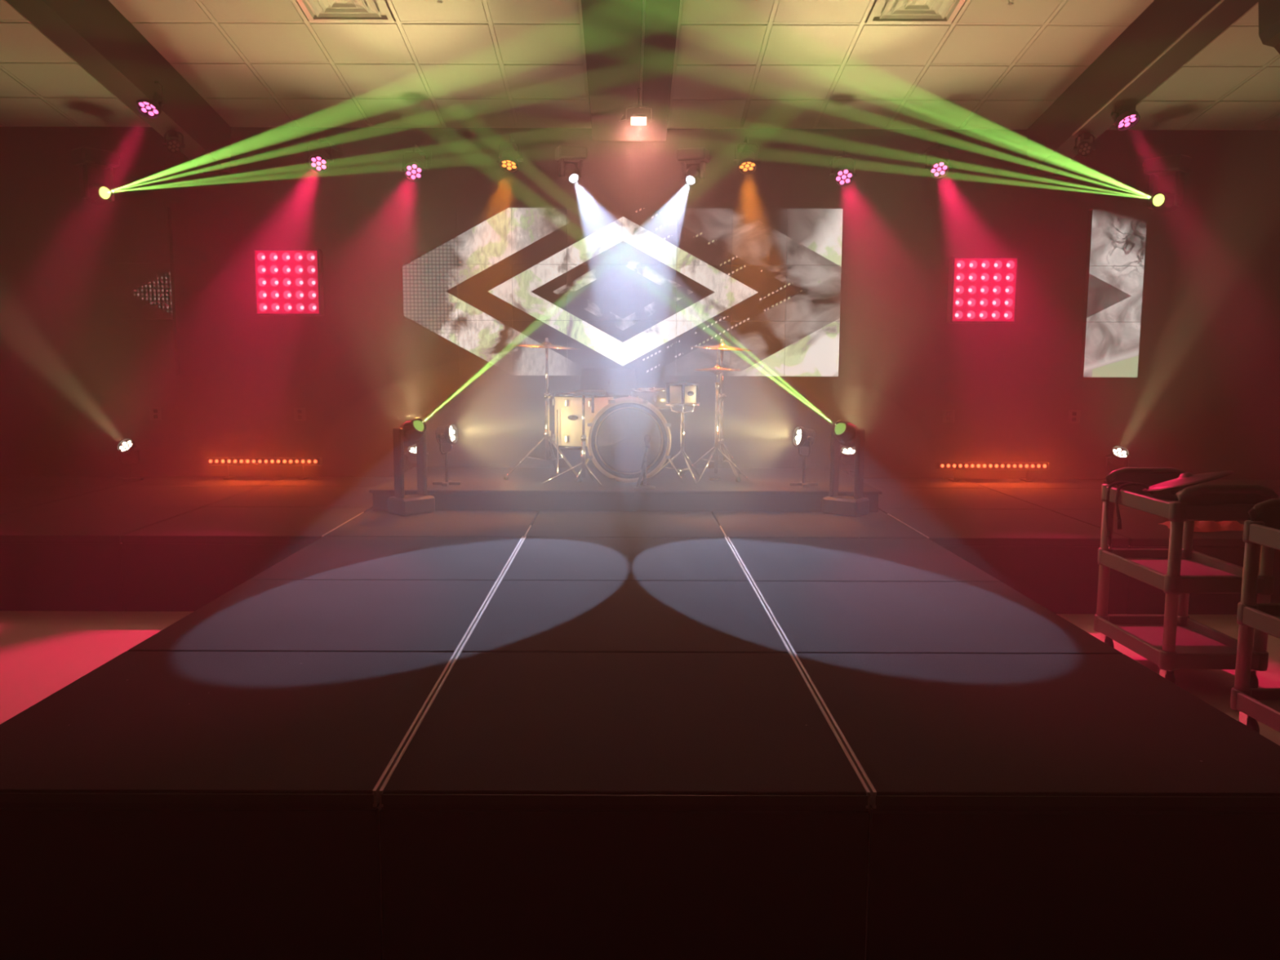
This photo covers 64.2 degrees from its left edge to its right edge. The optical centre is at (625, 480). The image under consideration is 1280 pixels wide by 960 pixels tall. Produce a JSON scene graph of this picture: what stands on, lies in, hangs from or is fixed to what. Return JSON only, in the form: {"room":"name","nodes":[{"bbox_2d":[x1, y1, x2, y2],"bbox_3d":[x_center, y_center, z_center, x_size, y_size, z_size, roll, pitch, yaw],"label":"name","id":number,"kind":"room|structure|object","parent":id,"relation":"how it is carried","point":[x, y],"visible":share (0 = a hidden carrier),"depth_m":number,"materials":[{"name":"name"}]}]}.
{"room":"event venue","nodes":[
{"label":"event venue","id":0,"kind":"room"},
{"bbox_2d":[0,126,1279,479],"bbox_3d":[0.006,-2.149,9.086,13.200,5.200,0.150,0,7,0],"label":"wall","id":1,"kind":"structure","parent":0,"point":[1204,396],"depth_m":9.08,"materials":[{"name":"paint"}]},
{"bbox_2d":[71,146,119,204],"bbox_3d":[-4.425,-2.569,8.677,0.306,0.481,0.533,2,7,19],"label":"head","id":2,"kind":"object","parent":1,"relation":"attached to","point":[95,193],"visible":1,"depth_m":8.51},
{"bbox_2d":[4,0,231,173],"bbox_3d":[-3.550,-3.226,3.101,0.220,2.448,11.509,0,7,0],"label":"beam","id":3,"kind":"structure","parent":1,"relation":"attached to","point":[94,33],"depth_m":7.16,"materials":[{"name":"brown paint"}]},
{"bbox_2d":[112,206,178,374],"bbox_3d":[-4.187,-1.653,8.968,0.474,1.438,0.198,0,7,0],"label":"video screen","id":4,"kind":"object","parent":1,"relation":"attached to","point":[143,235],"visible":1,"depth_m":8.87,"materials":[{"name":"black"}]},
{"bbox_2d":[135,80,166,119],"bbox_3d":[-3.484,-2.785,7.470,0.197,0.262,0.198,-4,8,-33],"label":"light","id":5,"kind":"object","parent":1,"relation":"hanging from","point":[151,109],"visible":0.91,"depth_m":7.45,"materials":[{"name":"black metal"}]},
{"bbox_2d":[149,407,162,420],"bbox_3d":[-4.231,-0.596,9.189,0.110,0.120,0.011,0,7,0],"label":"outlet plate","id":6,"kind":"object","parent":1,"relation":"attached to","point":[156,414],"visible":1,"depth_m":9.19,"materials":[{"name":"black plastic"}]},
{"bbox_2d":[163,129,185,154],"bbox_3d":[-3.533,-2.637,7.973,0.160,0.182,0.126,0,7,0],"label":"light","id":7,"kind":"object","parent":1,"relation":"hanging from","point":[174,146],"visible":1,"depth_m":7.96,"materials":[{"name":"black metal"}]},
{"bbox_2d":[252,248,324,315],"bbox_3d":[-2.948,-1.732,8.968,0.576,0.576,0.184,0,7,0],"label":"light","id":8,"kind":"object","parent":1,"relation":"attached to","point":[288,282],"visible":1,"depth_m":8.89,"materials":[{"name":"red plastic"}]},
{"bbox_2d":[293,407,306,421],"bbox_3d":[-2.933,-0.592,9.189,0.110,0.120,0.011,0,7,0],"label":"outlet plate","id":9,"kind":"object","parent":1,"relation":"attached to","point":[300,413],"visible":1,"depth_m":9.19,"materials":[{"name":"black plastic"}]},
{"bbox_2d":[306,134,342,173],"bbox_3d":[-2.514,-2.728,8.611,0.216,0.354,0.660,0,7,0],"label":"light","id":10,"kind":"object","parent":1,"relation":"attached to","point":[318,162],"visible":1,"depth_m":8.38,"materials":[{"name":"black metal"}]},
{"bbox_2d":[400,143,431,182],"bbox_3d":[-1.738,-2.658,8.623,0.216,0.353,0.653,0,7,0],"label":"light","id":11,"kind":"object","parent":1,"relation":"attached to","point":[414,170],"visible":1,"depth_m":8.39,"materials":[{"name":"black metal"}]},
{"bbox_2d":[496,133,523,173],"bbox_3d":[-0.950,-2.731,8.603,0.218,0.347,0.675,0,7,0],"label":"light","id":12,"kind":"object","parent":1,"relation":"attached to","point":[508,162],"visible":1,"depth_m":8.35,"materials":[{"name":"black metal"}]},
{"bbox_2d":[555,145,586,184],"bbox_3d":[-0.452,-2.629,8.633,0.271,0.337,0.639,0,7,0],"label":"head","id":13,"kind":"object","parent":1,"relation":"attached to","point":[572,174],"visible":1,"depth_m":8.37},
{"bbox_2d":[400,207,843,376],"bbox_3d":[-0.033,-1.640,8.968,3.806,1.438,0.198,0,7,0],"label":"screen","id":14,"kind":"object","parent":1,"relation":"attached to","point":[478,283],"depth_m":8.87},
{"bbox_2d":[581,0,679,141],"bbox_3d":[0.033,-3.360,3.107,0.638,2.160,11.463,0,7,0],"label":"beam","id":15,"kind":"structure","parent":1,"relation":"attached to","point":[629,45],"depth_m":7.43,"materials":[{"name":"brown paint"}]},
{"bbox_2d":[618,88,651,125],"bbox_3d":[0.075,-2.881,7.863,0.255,0.278,0.083,0,7,0],"label":"light","id":16,"kind":"object","parent":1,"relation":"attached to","point":[635,119],"visible":1,"depth_m":7.86,"materials":[{"name":"metal"}]},
{"bbox_2d":[677,146,709,186],"bbox_3d":[0.561,-2.614,8.634,0.271,0.337,0.639,0,7,0],"label":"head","id":17,"kind":"object","parent":1,"relation":"attached to","point":[691,175],"visible":1,"depth_m":8.37},
{"bbox_2d":[733,135,759,174],"bbox_3d":[0.997,-2.720,8.603,0.216,0.347,0.675,0,7,0],"label":"light","id":18,"kind":"object","parent":1,"relation":"attached to","point":[746,161],"visible":1,"depth_m":8.36,"materials":[{"name":"black metal"}]},
{"bbox_2d":[826,148,857,187],"bbox_3d":[1.794,-2.615,8.627,0.217,0.353,0.652,0,7,0],"label":"light","id":19,"kind":"object","parent":1,"relation":"attached to","point":[843,175],"visible":1,"depth_m":8.39,"materials":[{"name":"black metal"}]},
{"bbox_2d":[915,140,951,179],"bbox_3d":[2.572,-2.681,8.615,0.216,0.354,0.659,0,7,0],"label":"light","id":20,"kind":"object","parent":1,"relation":"attached to","point":[939,168],"visible":1,"depth_m":8.38,"materials":[{"name":"black metal"}]},
{"bbox_2d":[946,256,1019,323],"bbox_3d":[3.127,-1.667,8.974,0.576,0.576,0.184,0,7,0],"label":"light","id":21,"kind":"object","parent":1,"relation":"attached to","point":[981,289],"visible":1,"depth_m":8.90,"materials":[{"name":"red plastic"}]},
{"bbox_2d":[1067,409,1079,422],"bbox_3d":[4.040,-0.572,9.189,0.110,0.120,0.011,0,7,0],"label":"outlet plate","id":22,"kind":"object","parent":1,"relation":"attached to","point":[1073,415],"visible":1,"depth_m":9.19,"materials":[{"name":"black plastic"}]},
{"bbox_2d":[1073,132,1095,156],"bbox_3d":[3.592,-2.616,7.973,0.160,0.182,0.126,0,7,0],"label":"light","id":23,"kind":"object","parent":1,"relation":"hanging from","point":[1084,148],"visible":1,"depth_m":7.96,"materials":[{"name":"black metal"}]},
{"bbox_2d":[1080,209,1147,377],"bbox_3d":[4.258,-1.627,8.968,0.474,1.438,0.198,0,7,0],"label":"video screen","id":24,"kind":"object","parent":1,"relation":"attached to","point":[1117,238],"visible":1,"depth_m":8.87,"materials":[{"name":"black"}]},
{"bbox_2d":[1111,105,1140,131],"bbox_3d":[3.665,-2.698,7.476,0.196,0.261,0.199,3,7,24],"label":"light","id":25,"kind":"object","parent":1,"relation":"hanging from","point":[1125,117],"visible":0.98,"depth_m":7.45,"materials":[{"name":"black metal"}]},
{"bbox_2d":[1142,153,1191,213],"bbox_3d":[4.528,-2.509,8.682,0.308,0.483,0.531,-2,7,-19],"label":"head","id":26,"kind":"object","parent":1,"relation":"attached to","point":[1164,201],"visible":1,"depth_m":8.52},
{"bbox_2d":[0,0,1279,130],"bbox_3d":[0.010,-3.450,3.138,13.226,2.108,11.500,0,7,0],"label":"ceiling","id":27,"kind":"structure","parent":0,"point":[997,64],"depth_m":7.75,"materials":[{"name":"tile"}]},
{"bbox_2d":[296,0,394,22],"bbox_3d":[-1.893,-3.201,6.771,0.586,0.128,0.582,0,7,0],"label":"ceiling vent","id":28,"kind":"object","parent":27,"relation":"in","point":[316,11],"visible":1,"depth_m":6.92,"materials":[{"name":"white metal"}]},
{"bbox_2d":[866,0,965,23],"bbox_3d":[1.958,-3.189,6.771,0.586,0.128,0.582,0,7,0],"label":"ceiling vent","id":29,"kind":"object","parent":27,"relation":"in","point":[882,11],"visible":1,"depth_m":6.91,"materials":[{"name":"white metal"}]},
{"bbox_2d":[1026,0,1257,175],"bbox_3d":[3.607,-3.204,3.101,0.226,2.448,11.510,0,7,0],"label":"beam","id":30,"kind":"structure","parent":27,"relation":"attached to","point":[1166,34],"depth_m":7.16,"materials":[{"name":"brown paint"}]},
{"bbox_2d":[1257,0,1279,53],"bbox_3d":[3.356,-2.687,4.838,0.489,1.220,0.474,0,7,0],"label":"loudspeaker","id":31,"kind":"object","parent":27,"relation":"hanging from","point":[1268,10],"visible":1,"depth_m":5.00,"materials":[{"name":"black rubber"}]},
{"bbox_2d":[0,542,1279,959],"bbox_3d":[-0.003,1.149,3.735,13.200,0.100,11.550,0,7,0],"label":"floor","id":32,"kind":"structure","parent":0,"point":[42,652],"depth_m":5.36,"materials":[{"name":"concrete"}]},
{"bbox_2d":[0,536,1279,959],"bbox_3d":[-0.002,0.788,4.360,3.660,0.470,3.664,0,7,0],"label":"stage","id":33,"kind":"object","parent":32,"relation":"on","point":[566,748],"visible":1,"depth_m":2.61,"materials":[{"name":"black wood"}]},
{"bbox_2d":[0,475,1279,614],"bbox_3d":[-0.001,0.392,7.726,13.174,0.469,3.115,0,7,0],"label":"stage","id":34,"kind":"object","parent":32,"relation":"on","point":[188,542],"visible":0.58,"depth_m":6.39,"materials":[{"name":"black wood"}]},
{"bbox_2d":[116,438,142,481],"bbox_3d":[-4.348,-0.182,8.925,0.182,0.371,0.188,-6,9,-45],"label":"light","id":35,"kind":"object","parent":34,"relation":"on","point":[127,447],"visible":1,"depth_m":8.90,"materials":[{"name":"black metal"}]},
{"bbox_2d":[206,457,322,479],"bbox_3d":[-3.199,-0.109,9.078,1.004,0.197,0.165,0,7,0],"label":"light bar","id":36,"kind":"object","parent":34,"relation":"on","point":[302,461],"visible":1,"depth_m":9.00,"materials":[{"name":"black metal"}]},
{"bbox_2d":[386,417,435,515],"bbox_3d":[-1.476,-0.101,7.045,0.247,0.665,0.274,6,9,42],"label":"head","id":37,"kind":"object","parent":34,"relation":"on","point":[411,432],"visible":1,"depth_m":6.99},
{"bbox_2d":[404,444,428,470],"bbox_3d":[-1.817,-0.147,8.866,0.180,0.329,0.179,6,9,41],"label":"light","id":38,"kind":"object","parent":34,"relation":"on","point":[411,451],"visible":0.41,"depth_m":8.84,"materials":[{"name":"black metal"}]},
{"bbox_2d":[368,466,881,511],"bbox_3d":[0.000,0.060,7.921,3.600,0.150,1.520,0,7,0],"label":"drum riser","id":39,"kind":"object","parent":34,"relation":"on","point":[480,489],"visible":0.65,"depth_m":7.19,"materials":[{"name":"black carpet"}]},
{"bbox_2d":[432,423,461,486],"bbox_3d":[-1.307,-0.189,7.441,0.194,0.449,0.176,-6,9,-45],"label":"light","id":40,"kind":"object","parent":39,"relation":"on","point":[448,433],"visible":1,"depth_m":7.41,"materials":[{"name":"metal"}]},
{"bbox_2d":[503,337,581,481],"bbox_3d":[-0.630,-0.554,7.880,0.600,1.075,0.604,0,7,0],"label":"cymbal stand","id":41,"kind":"object","parent":39,"relation":"on","point":[547,433],"visible":0.98,"depth_m":7.81,"materials":[{"name":"silver metal"}]},
{"bbox_2d":[542,390,605,485],"bbox_3d":[-0.376,-0.315,7.485,0.457,0.684,0.350,0,7,0],"label":"stand","id":42,"kind":"object","parent":39,"relation":"on","point":[598,393],"visible":1,"depth_m":7.44,"materials":[{"name":"silver metal"}]},
{"bbox_2d":[552,391,614,479],"bbox_3d":[-0.312,-0.351,7.952,0.505,0.663,0.525,0,7,0],"label":"floor tom","id":43,"kind":"object","parent":39,"relation":"on","point":[567,406],"depth_m":7.72,"materials":[{"name":"beige wood"}]},
{"bbox_2d":[579,368,636,466],"bbox_3d":[-0.137,-0.475,8.195,0.470,0.836,0.418,0,7,0],"label":"music stand","id":44,"kind":"object","parent":39,"relation":"on","point":[619,381],"visible":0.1,"depth_m":8.22,"materials":[{"name":"metal"}]},
{"bbox_2d":[573,396,684,483],"bbox_3d":[0.026,-0.310,7.726,0.816,0.626,0.402,0,7,0],"label":"bass drum","id":45,"kind":"object","parent":39,"relation":"on","point":[615,442],"visible":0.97,"depth_m":7.55,"materials":[{"name":"plastic"}]},
{"bbox_2d":[634,434,655,489],"bbox_3d":[0.137,-0.129,7.303,0.150,0.379,0.245,0,7,0],"label":"mic stand","id":46,"kind":"object","parent":39,"relation":"on","point":[647,437],"visible":1,"depth_m":7.26,"materials":[{"name":"black metal"}]},
{"bbox_2d":[628,387,679,471],"bbox_3d":[0.226,-0.386,8.117,0.443,0.681,0.442,0,7,0],"label":"snare drum","id":47,"kind":"object","parent":39,"relation":"on","point":[656,397],"visible":0.53,"depth_m":7.96,"materials":[{"name":"metal"}]},
{"bbox_2d":[649,382,700,484],"bbox_3d":[0.383,-0.356,7.613,0.401,0.739,0.425,0,7,0],"label":"snare drum","id":48,"kind":"object","parent":39,"relation":"on","point":[678,393],"visible":1,"depth_m":7.52,"materials":[{"name":"silver metal"}]},
{"bbox_2d":[680,339,752,481],"bbox_3d":[0.708,-0.552,7.918,0.558,1.070,0.548,0,7,0],"label":"cymbal stand","id":49,"kind":"object","parent":39,"relation":"on","point":[722,346],"visible":0.94,"depth_m":7.92,"materials":[{"name":"silver metal"}]},
{"bbox_2d":[693,346,750,483],"bbox_3d":[0.640,-0.483,7.684,0.439,1.040,0.450,-4,8,-33],"label":"stand","id":50,"kind":"object","parent":39,"relation":"on","point":[717,370],"visible":1,"depth_m":7.64,"materials":[{"name":"silver metal"}]},
{"bbox_2d":[789,426,817,487],"bbox_3d":[1.302,-0.176,7.442,0.176,0.437,0.195,-6,9,-45],"label":"light","id":51,"kind":"object","parent":39,"relation":"on","point":[802,437],"visible":1,"depth_m":7.41,"materials":[{"name":"metal"}]},
{"bbox_2d":[822,420,869,516],"bbox_3d":[1.521,-0.088,7.056,0.274,0.656,0.248,6,9,40],"label":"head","id":52,"kind":"object","parent":34,"relation":"on","point":[846,433],"visible":1,"depth_m":7.00},
{"bbox_2d":[839,445,855,475],"bbox_3d":[1.937,-0.136,8.867,0.183,0.329,0.180,-5,9,-39],"label":"light","id":53,"kind":"object","parent":34,"relation":"on","point":[846,455],"visible":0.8,"depth_m":8.83,"materials":[{"name":"black metal"}]},
{"bbox_2d":[935,462,1048,481],"bbox_3d":[3.246,-0.080,9.079,0.983,0.175,0.165,0,7,0],"label":"light bar","id":54,"kind":"object","parent":34,"relation":"on","point":[954,466],"visible":1,"depth_m":9.00,"materials":[{"name":"metal"}]},
{"bbox_2d":[1103,445,1130,483],"bbox_3d":[4.306,-0.135,8.920,0.180,0.330,0.180,-6,9,-45],"label":"light","id":55,"kind":"object","parent":34,"relation":"on","point":[1118,455],"visible":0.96,"depth_m":8.90,"materials":[{"name":"black metal"}]},
{"bbox_2d":[1157,520,1243,532],"bbox_3d":[3.740,0.265,6.533,0.569,0.079,0.360,0,7,0],"label":"crumpled cloth","id":56,"kind":"object","parent":34,"relation":"on","point":[1199,526],"visible":0.56,"depth_m":6.44,"materials":[{"name":"fabric"}]},
{"bbox_2d":[1093,466,1278,688],"bbox_3d":[2.709,0.464,4.987,0.492,0.982,0.758,0,7,0],"label":"utility cart","id":57,"kind":"object","parent":32,"relation":"on","point":[1173,641],"visible":0.8,"depth_m":4.82,"materials":[{"name":"grey plastic"}]},
{"bbox_2d":[1106,480,1153,548],"bbox_3d":[2.544,0.177,5.165,0.228,0.342,0.045,0,7,0],"label":"cable","id":58,"kind":"object","parent":57,"relation":"hanging from","point":[1108,535],"visible":0.81,"depth_m":5.16,"materials":[{"name":"black rubber"}]},
{"bbox_2d":[1115,482,1154,528],"bbox_3d":[2.541,0.130,5.099,0.185,0.232,0.045,0,7,0],"label":"cable","id":59,"kind":"object","parent":57,"relation":"hanging from","point":[1118,520],"visible":0.98,"depth_m":5.09,"materials":[{"name":"black rubber"}]},
{"bbox_2d":[1152,484,1199,500],"bbox_3d":[2.797,0.058,5.024,0.339,0.088,0.341,0,7,0],"label":"bag","id":60,"kind":"object","parent":57,"relation":"on","point":[1170,494],"visible":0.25,"depth_m":5.05,"materials":[{"name":"black fabric"}]},
{"bbox_2d":[1142,471,1234,491],"bbox_3d":[2.771,0.006,5.031,0.393,0.116,0.409,4,8,27],"label":"cymbal","id":61,"kind":"object","parent":60,"relation":"on","point":[1185,479],"visible":1,"depth_m":4.95,"materials":[{"name":"brown metal"}]},
{"bbox_2d":[1101,484,1255,521],"bbox_3d":[2.710,0.104,4.945,0.492,0.085,0.730,0,7,0],"label":"shelf","id":62,"kind":"object","parent":57,"relation":"attached to","point":[1183,509],"depth_m":4.60,"materials":[{"name":"grey plastic"}]},
{"bbox_2d":[1093,613,1268,671],"bbox_3d":[2.708,0.790,5.026,0.492,0.085,0.730,0,7,0],"label":"shelf","id":63,"kind":"object","parent":57,"relation":"attached to","point":[1198,646],"depth_m":4.98,"materials":[{"name":"grey plastic"}]},
{"bbox_2d":[1097,547,1275,595],"bbox_3d":[2.709,0.437,4.984,0.492,0.085,0.730,0,7,0],"label":"shelf","id":64,"kind":"object","parent":57,"relation":"attached to","point":[1199,573],"depth_m":4.93,"materials":[{"name":"grey plastic"}]},
{"bbox_2d":[1230,498,1279,733],"bbox_3d":[2.728,0.605,3.796,0.492,0.982,0.758,0,7,-2],"label":"utility cart","id":65,"kind":"object","parent":32,"relation":"on","point":[1262,705],"visible":0.85,"depth_m":4.07,"materials":[{"name":"grey plastic"}]},
{"bbox_2d":[1230,686,1279,732],"bbox_3d":[2.727,0.930,3.834,0.492,0.085,0.730,0,7,-2],"label":"shelf","id":66,"kind":"object","parent":65,"relation":"attached to","point":[1262,704],"depth_m":4.10,"materials":[{"name":"grey plastic"}]},
{"bbox_2d":[1236,601,1279,638],"bbox_3d":[2.728,0.577,3.792,0.492,0.085,0.730,0,7,-2],"label":"shelf","id":67,"kind":"object","parent":65,"relation":"attached to","point":[1263,617],"depth_m":4.06,"materials":[{"name":"grey plastic"}]},
{"bbox_2d":[1242,520,1279,550],"bbox_3d":[2.729,0.245,3.753,0.492,0.085,0.730,0,7,-2],"label":"shelf","id":68,"kind":"object","parent":65,"relation":"attached to","point":[1256,533],"depth_m":4.02,"materials":[{"name":"grey plastic"}]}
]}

